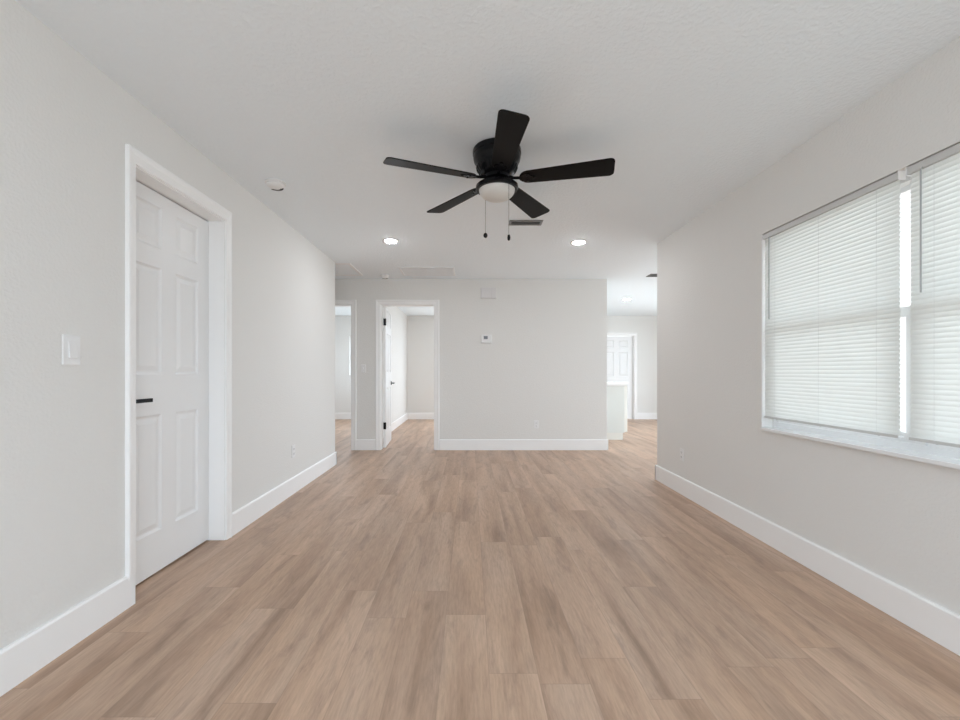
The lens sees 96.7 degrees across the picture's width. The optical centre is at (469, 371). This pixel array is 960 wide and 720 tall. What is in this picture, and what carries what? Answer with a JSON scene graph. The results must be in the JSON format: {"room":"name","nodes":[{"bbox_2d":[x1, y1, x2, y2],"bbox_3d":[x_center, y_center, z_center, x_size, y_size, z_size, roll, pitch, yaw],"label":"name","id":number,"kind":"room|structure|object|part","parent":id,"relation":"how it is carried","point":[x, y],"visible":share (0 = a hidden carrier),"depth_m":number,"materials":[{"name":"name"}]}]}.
{"room":"empty living room","nodes":[
{"label":"empty living room","id":0,"kind":"room"},
{"bbox_2d":[0,0,334,649],"bbox_3d":[-1.685,-0.107,1.770,0.120,2.440,6.740,0,0,0],"label":"wall","id":1,"kind":"structure","parent":0,"point":[66,126],"depth_m":1.80,"materials":[{"name":"white paint"}]},
{"bbox_2d":[0,573,134,696],"bbox_3d":[-1.617,1.037,0.226,0.016,0.152,3.652,0,0,0],"label":"baseboard","id":2,"kind":"structure","parent":1,"relation":"attached to","point":[22,658],"depth_m":1.68,"materials":[{"name":"white paint"}]},
{"bbox_2d":[62,334,79,364],"bbox_3d":[-1.617,-0.089,1.735,0.016,0.122,0.078,0,0,0],"label":"light switch","id":3,"kind":"object","parent":1,"relation":"attached to","point":[70,344],"visible":1,"depth_m":1.73,"materials":[{"name":"white plastic"}]},
{"bbox_2d":[135,181,208,585],"bbox_3d":[-1.718,0.058,2.434,0.091,2.110,0.772,0,0,0],"label":"door","id":4,"kind":"structure","parent":1,"relation":"in","point":[172,242],"depth_m":2.47,"materials":[{"name":"white paint"}]},
{"bbox_3d":[-1.700,0.148,2.179,0.055,0.060,0.145,0,0,0],"label":"handle","id":5,"kind":"part","parent":4,"relation":"part of","materials":[{"name":"black metal"}]},
{"bbox_2d":[125,144,231,581],"bbox_3d":[-1.674,0.019,2.445,0.140,2.188,0.870,0,0,0],"label":"door frame","id":6,"kind":"structure","parent":1,"relation":"attached to","point":[139,167],"depth_m":2.82,"materials":[{"name":"white paint"}]},
{"bbox_2d":[232,452,336,535],"bbox_3d":[-1.617,1.037,4.021,0.016,0.152,2.270,0,0,0],"label":"baseboard","id":7,"kind":"structure","parent":1,"relation":"attached to","point":[244,516],"depth_m":3.55,"materials":[{"name":"white paint"}]},
{"bbox_2d":[292,445,294,457],"bbox_3d":[-1.620,0.728,3.920,0.009,0.114,0.070,0,0,0],"label":"wall outlet","id":8,"kind":"object","parent":1,"relation":"attached to","point":[293,446],"visible":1,"depth_m":3.91,"materials":[{"name":"white plastic"}]},
{"bbox_2d":[386,307,406,422],"bbox_3d":[-1.539,-0.107,8.130,0.122,2.440,3.840,0,0,0],"label":"door","id":9,"kind":"structure","parent":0,"point":[398,317],"depth_m":8.82,"materials":[{"name":"white paint"}]},
{"bbox_2d":[391,413,407,431],"bbox_3d":[-1.470,1.037,8.130,0.016,0.152,3.840,0,0,0],"label":"baseboard","id":10,"kind":"structure","parent":9,"relation":"attached to","point":[399,421],"depth_m":8.82,"materials":[{"name":"white paint"}]},
{"bbox_2d":[335,279,606,449],"bbox_3d":[-0.823,-0.107,6.150,5.554,2.440,0.120,0,0,0],"label":"wall","id":11,"kind":"structure","parent":0,"point":[545,361],"depth_m":6.09,"materials":[{"name":"white paint"}]},
{"bbox_2d":[335,300,355,449],"bbox_3d":[-2.079,0.043,6.140,0.914,2.140,0.142,0,0,0],"label":"door frame","id":12,"kind":"structure","parent":11,"relation":"attached to","point":[338,303],"depth_m":6.08,"materials":[{"name":"white paint"}]},
{"bbox_2d":[361,365,365,372],"bbox_3d":[-1.520,-0.047,6.081,0.070,0.115,0.018,0,0,0],"label":"light switch","id":13,"kind":"object","parent":11,"relation":"attached to","point":[363,367],"visible":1,"depth_m":6.08,"materials":[{"name":"white plastic"}]},
{"bbox_2d":[351,439,380,449],"bbox_3d":[-1.483,1.037,6.082,0.420,0.152,0.016,0,0,0],"label":"baseboard","id":14,"kind":"object","parent":11,"relation":"attached to","point":[361,444],"visible":1,"depth_m":6.07,"materials":[{"name":"white paint"}]},
{"bbox_2d":[383,307,394,447],"bbox_3d":[-1.250,0.079,6.575,0.154,2.045,0.760,0,0,-9],"label":"door","id":15,"kind":"structure","parent":11,"relation":"in","point":[387,382],"depth_m":6.31,"materials":[{"name":"white paint"}]},
{"bbox_3d":[-1.271,0.079,6.577,0.035,2.045,0.750,0,0,-4],"label":"panel","id":16,"kind":"part","parent":15,"relation":"part of","materials":[{"name":"white paint"}]},
{"bbox_2d":[376,300,438,449],"bbox_3d":[-0.891,0.043,6.140,0.907,2.140,0.142,0,0,0],"label":"door frame","id":17,"kind":"structure","parent":11,"relation":"attached to","point":[380,304],"depth_m":6.08,"materials":[{"name":"white paint"}]},
{"bbox_2d":[481,335,491,342],"bbox_3d":[0.235,-0.470,6.074,0.156,0.124,0.033,0,0,0],"label":"thermostat","id":18,"kind":"object","parent":11,"relation":"attached to","point":[484,338],"visible":1,"depth_m":6.06,"materials":[{"name":"white plastic"}]},
{"bbox_2d":[481,288,495,298],"bbox_3d":[0.262,-1.122,6.067,0.220,0.156,0.046,0,0,0],"label":"door chime","id":19,"kind":"object","parent":11,"relation":"attached to","point":[486,293],"visible":1,"depth_m":6.04,"materials":[{"name":"white plastic"}]},
{"bbox_2d":[440,439,607,449],"bbox_3d":[0.768,1.037,6.082,2.404,0.152,0.016,0,0,0],"label":"baseboard","id":20,"kind":"structure","parent":11,"relation":"attached to","point":[445,444],"depth_m":6.07,"materials":[{"name":"white paint"}]},
{"bbox_2d":[534,420,538,427],"bbox_3d":[0.945,0.748,6.085,0.070,0.114,0.009,0,0,0],"label":"wall outlet","id":21,"kind":"object","parent":11,"relation":"attached to","point":[536,422],"visible":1,"depth_m":6.08,"materials":[{"name":"white plastic"}]},
{"bbox_2d":[0,419,959,719],"bbox_3d":[0.675,1.153,4.275,8.550,0.080,11.950,0,0,0],"label":"floor","id":22,"kind":"structure","parent":0,"point":[409,579],"depth_m":1.95,"materials":[{"name":"brown wood"}]},
{"bbox_2d":[607,386,623,439],"bbox_3d":[2.264,0.669,7.450,0.585,0.888,0.900,0,0,0],"label":"base cabinet","id":23,"kind":"object","parent":22,"relation":"on","point":[615,394],"visible":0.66,"depth_m":7.00,"materials":[{"name":"white paint"}]},
{"bbox_2d":[607,381,628,385],"bbox_3d":[2.458,0.204,7.753,0.973,0.040,1.555,0,0,0],"label":"countertop","id":24,"kind":"structure","parent":23,"relation":"on","point":[609,383],"depth_m":6.97,"materials":[{"name":"white stone"}]},
{"bbox_2d":[624,386,626,431],"bbox_3d":[2.445,0.669,8.203,0.940,0.888,0.595,0,0,0],"label":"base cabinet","id":25,"kind":"object","parent":22,"relation":"on","point":[625,387],"visible":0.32,"depth_m":7.91,"materials":[{"name":"white wood"}]},
{"bbox_2d":[15,0,959,315],"bbox_3d":[0.625,-1.377,4.275,8.650,0.100,11.950,0,0,0],"label":"ceiling","id":26,"kind":"structure","parent":0,"point":[691,101],"depth_m":2.07,"materials":[{"name":"white paint"}]},
{"bbox_2d":[265,178,285,190],"bbox_3d":[-1.361,-1.307,2.985,0.136,0.040,0.136,0,0,0],"label":"smoke detector","id":27,"kind":"object","parent":26,"relation":"attached to","point":[274,184],"visible":1,"depth_m":2.95,"materials":[{"name":"white plastic"}]},
{"bbox_3d":[-1.361,-1.321,2.985,0.136,0.011,0.136,0,0,0],"label":"plate","id":28,"kind":"part","parent":27,"relation":"part of","materials":[{"name":"white plastic"}]},
{"bbox_2d":[335,263,362,275],"bbox_3d":[-1.801,-1.322,5.520,0.678,0.010,0.640,0,0,0],"label":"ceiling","id":29,"kind":"structure","parent":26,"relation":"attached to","point":[341,269],"depth_m":5.57,"materials":[{"name":"white paint"}]},
{"bbox_3d":[-1.801,-1.325,5.520,0.606,0.003,0.568,0,0,0],"label":"hatch panel","id":30,"kind":"part","parent":29,"relation":"part of","materials":[{"name":"white paint"}]},
{"bbox_2d":[380,274,388,278],"bbox_3d":[-1.172,-1.307,5.860,0.124,0.040,0.124,0,0,0],"label":"smoke detector","id":31,"kind":"object","parent":26,"relation":"attached to","point":[383,276],"visible":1,"depth_m":5.82,"materials":[{"name":"white plastic"}]},
{"bbox_2d":[383,238,398,242],"bbox_3d":[-0.800,-1.319,4.310,0.166,0.015,0.166,0,0,0],"label":"recessed light","id":32,"kind":"object","parent":26,"relation":"in","point":[387,240],"visible":1,"depth_m":4.28,"materials":[{"name":"white plastic"}]},
{"bbox_2d":[398,267,454,275],"bbox_3d":[-0.555,-1.323,5.630,0.710,0.008,0.460,0,0,0],"label":"attic hatch","id":33,"kind":"object","parent":26,"relation":"in","point":[406,271],"visible":1,"depth_m":5.61,"materials":[{"name":"white paint"}]},
{"bbox_2d":[383,109,614,240],"bbox_3d":[0.170,-1.042,2.513,1.300,0.569,1.261,0,0,0],"label":"ceiling fan","id":34,"kind":"object","parent":26,"relation":"hanging from","point":[497,159],"visible":1,"depth_m":2.45,"materials":[{"name":"black metal"}]},
{"bbox_3d":[-0.214,-1.147,2.408,0.534,0.036,0.143,0,0,-21],"label":"blade","id":35,"kind":"part","parent":34,"relation":"part of","materials":[{"name":"black wood"}]},
{"bbox_3d":[-0.093,-1.147,2.865,0.143,0.036,0.534,0,0,-39],"label":"blade","id":36,"kind":"part","parent":34,"relation":"part of","materials":[{"name":"black wood"}]},
{"bbox_3d":[0.096,-0.974,2.641,0.004,0.234,0.003,0,0,0],"label":"pull chain","id":37,"kind":"part","parent":34,"relation":"part of","materials":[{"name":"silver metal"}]},
{"bbox_3d":[0.161,-1.058,2.553,0.214,0.065,0.214,0,0,0],"label":"lamp shade","id":38,"kind":"part","parent":34,"relation":"part of","materials":[{"name":"white glass"}]},
{"bbox_3d":[0.183,-1.147,2.152,0.143,0.036,0.534,0,0,-3],"label":"blade","id":39,"kind":"part","parent":34,"relation":"part of","materials":[{"name":"black wood"}]},
{"bbox_3d":[0.379,-1.147,2.891,0.143,0.036,0.534,0,0,33],"label":"blade","id":40,"kind":"part","parent":34,"relation":"part of","materials":[{"name":"black wood"}]},
{"bbox_3d":[0.550,-1.147,2.450,0.534,0.036,0.143,0,0,15],"label":"blade","id":41,"kind":"part","parent":34,"relation":"part of","materials":[{"name":"black wood"}]},
{"bbox_2d":[508,220,542,225],"bbox_3d":[0.492,-1.322,3.780,0.295,0.011,0.120,0,0,0],"label":"ceiling vent","id":42,"kind":"object","parent":26,"relation":"in","point":[511,222],"visible":1,"depth_m":3.77,"materials":[{"name":"silver metal"}]},
{"bbox_2d":[570,240,586,244],"bbox_3d":[1.110,-1.319,4.360,0.166,0.015,0.166,0,0,0],"label":"recessed light","id":43,"kind":"object","parent":26,"relation":"in","point":[575,242],"visible":1,"depth_m":4.33,"materials":[{"name":"white plastic"}]},
{"bbox_2d":[335,316,656,412],"bbox_3d":[0.625,-0.107,10.125,8.450,2.440,0.150,0,0,0],"label":"wall","id":44,"kind":"structure","parent":0,"point":[420,329],"depth_m":10.05,"materials":[{"name":"white paint"}]},
{"bbox_2d":[335,413,350,418],"bbox_3d":[-2.600,1.037,10.042,2.000,0.152,0.016,0,0,0],"label":"baseboard","id":45,"kind":"structure","parent":44,"relation":"attached to","point":[337,415],"depth_m":10.03,"materials":[{"name":"white paint"}]},
{"bbox_2d":[350,337,350,374],"bbox_3d":[-2.293,-0.382,10.150,1.086,0.910,0.060,0,0,0],"label":"window","id":46,"kind":"structure","parent":44,"relation":"in","point":[350,337],"depth_m":10.12,"materials":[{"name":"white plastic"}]},
{"bbox_2d":[408,413,433,418],"bbox_3d":[0.178,1.037,10.042,3.312,0.152,0.016,0,0,0],"label":"baseboard","id":47,"kind":"structure","parent":44,"relation":"attached to","point":[410,415],"depth_m":10.03,"materials":[{"name":"white paint"}]},
{"bbox_2d":[607,336,632,418],"bbox_3d":[3.436,0.130,10.113,0.842,1.951,0.095,0,0,0],"label":"door","id":48,"kind":"structure","parent":44,"relation":"in","point":[619,348],"depth_m":10.12,"materials":[{"name":"white paint"}]},
{"bbox_2d":[607,333,636,418],"bbox_3d":[3.465,0.094,10.115,0.935,2.038,0.171,0,0,0],"label":"door frame","id":49,"kind":"structure","parent":44,"relation":"attached to","point":[634,335],"depth_m":10.04,"materials":[{"name":"white paint"}]},
{"bbox_2d":[637,413,656,418],"bbox_3d":[4.387,1.037,10.042,0.926,0.152,0.016,0,0,0],"label":"baseboard","id":50,"kind":"structure","parent":44,"relation":"attached to","point":[639,415],"depth_m":10.03,"materials":[{"name":"white paint"}]},
{"bbox_2d":[657,36,959,614],"bbox_3d":[2.020,-0.107,1.405,0.170,2.440,6.010,0,0,0],"label":"wall","id":51,"kind":"structure","parent":0,"point":[897,519],"depth_m":2.56,"materials":[{"name":"white paint"}]},
{"bbox_2d":[680,448,683,461],"bbox_3d":[1.930,0.753,3.890,0.009,0.114,0.070,0,0,0],"label":"wall outlet","id":52,"kind":"object","parent":51,"relation":"attached to","point":[681,449],"visible":1,"depth_m":3.88,"materials":[{"name":"white plastic"}]},
{"bbox_2d":[655,465,959,655],"bbox_3d":[1.927,1.037,1.413,0.016,0.152,6.026,0,0,0],"label":"baseboard","id":53,"kind":"structure","parent":51,"relation":"attached to","point":[941,625],"depth_m":2.20,"materials":[{"name":"white paint"}]},
{"bbox_2d":[761,176,959,469],"bbox_3d":[1.995,-0.265,1.900,0.180,1.294,1.860,0,0,0],"label":"window","id":54,"kind":"structure","parent":51,"relation":"in","point":[889,445],"depth_m":2.00,"materials":[{"name":"white plastic"}]},
{"bbox_2d":[762,170,905,437],"bbox_3d":[1.950,-0.303,2.378,0.041,1.215,0.901,0,0,0],"label":"window blind","id":55,"kind":"object","parent":54,"relation":"attached to","point":[832,278],"visible":1,"depth_m":2.26,"materials":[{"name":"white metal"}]},
{"bbox_3d":[1.954,0.294,2.378,0.024,0.013,0.887,0,0,0],"label":"rail","id":56,"kind":"part","parent":55,"relation":"part of","materials":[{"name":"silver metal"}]},
{"bbox_3d":[2.032,0.011,2.361,0.028,0.629,0.868,0,0,0],"label":"sash","id":57,"kind":"part","parent":54,"relation":"part of","materials":[{"name":"white plastic"}]},
{"bbox_3d":[1.960,0.371,1.900,0.110,0.022,1.860,0,0,0],"label":"sill","id":58,"kind":"part","parent":54,"relation":"part of","materials":[{"name":"white wood"}]},
{"bbox_3d":[2.067,-0.570,2.361,0.025,0.615,0.868,0,0,0],"label":"sash","id":59,"kind":"part","parent":54,"relation":"part of","materials":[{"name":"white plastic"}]},
{"bbox_2d":[905,143,959,447],"bbox_3d":[1.950,-0.303,1.444,0.041,1.215,0.906,0,0,0],"label":"window blind","id":60,"kind":"object","parent":54,"relation":"attached to","point":[935,180],"visible":1,"depth_m":1.79,"materials":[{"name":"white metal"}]},
{"bbox_3d":[1.954,0.294,1.444,0.024,0.013,0.892,0,0,0],"label":"rail","id":61,"kind":"part","parent":60,"relation":"part of","materials":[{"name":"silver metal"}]},
{"bbox_3d":[2.032,0.011,1.449,0.028,0.629,0.868,0,0,0],"label":"sash","id":62,"kind":"part","parent":54,"relation":"part of","materials":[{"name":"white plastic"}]},
{"bbox_2d":[802,240,947,457],"bbox_3d":[3.478,-0.107,4.350,2.745,2.440,0.120,0,0,0],"label":"window","id":63,"kind":"structure","parent":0,"point":[905,248],"depth_m":4.29,"materials":[{"name":"white paint"}]}
]}

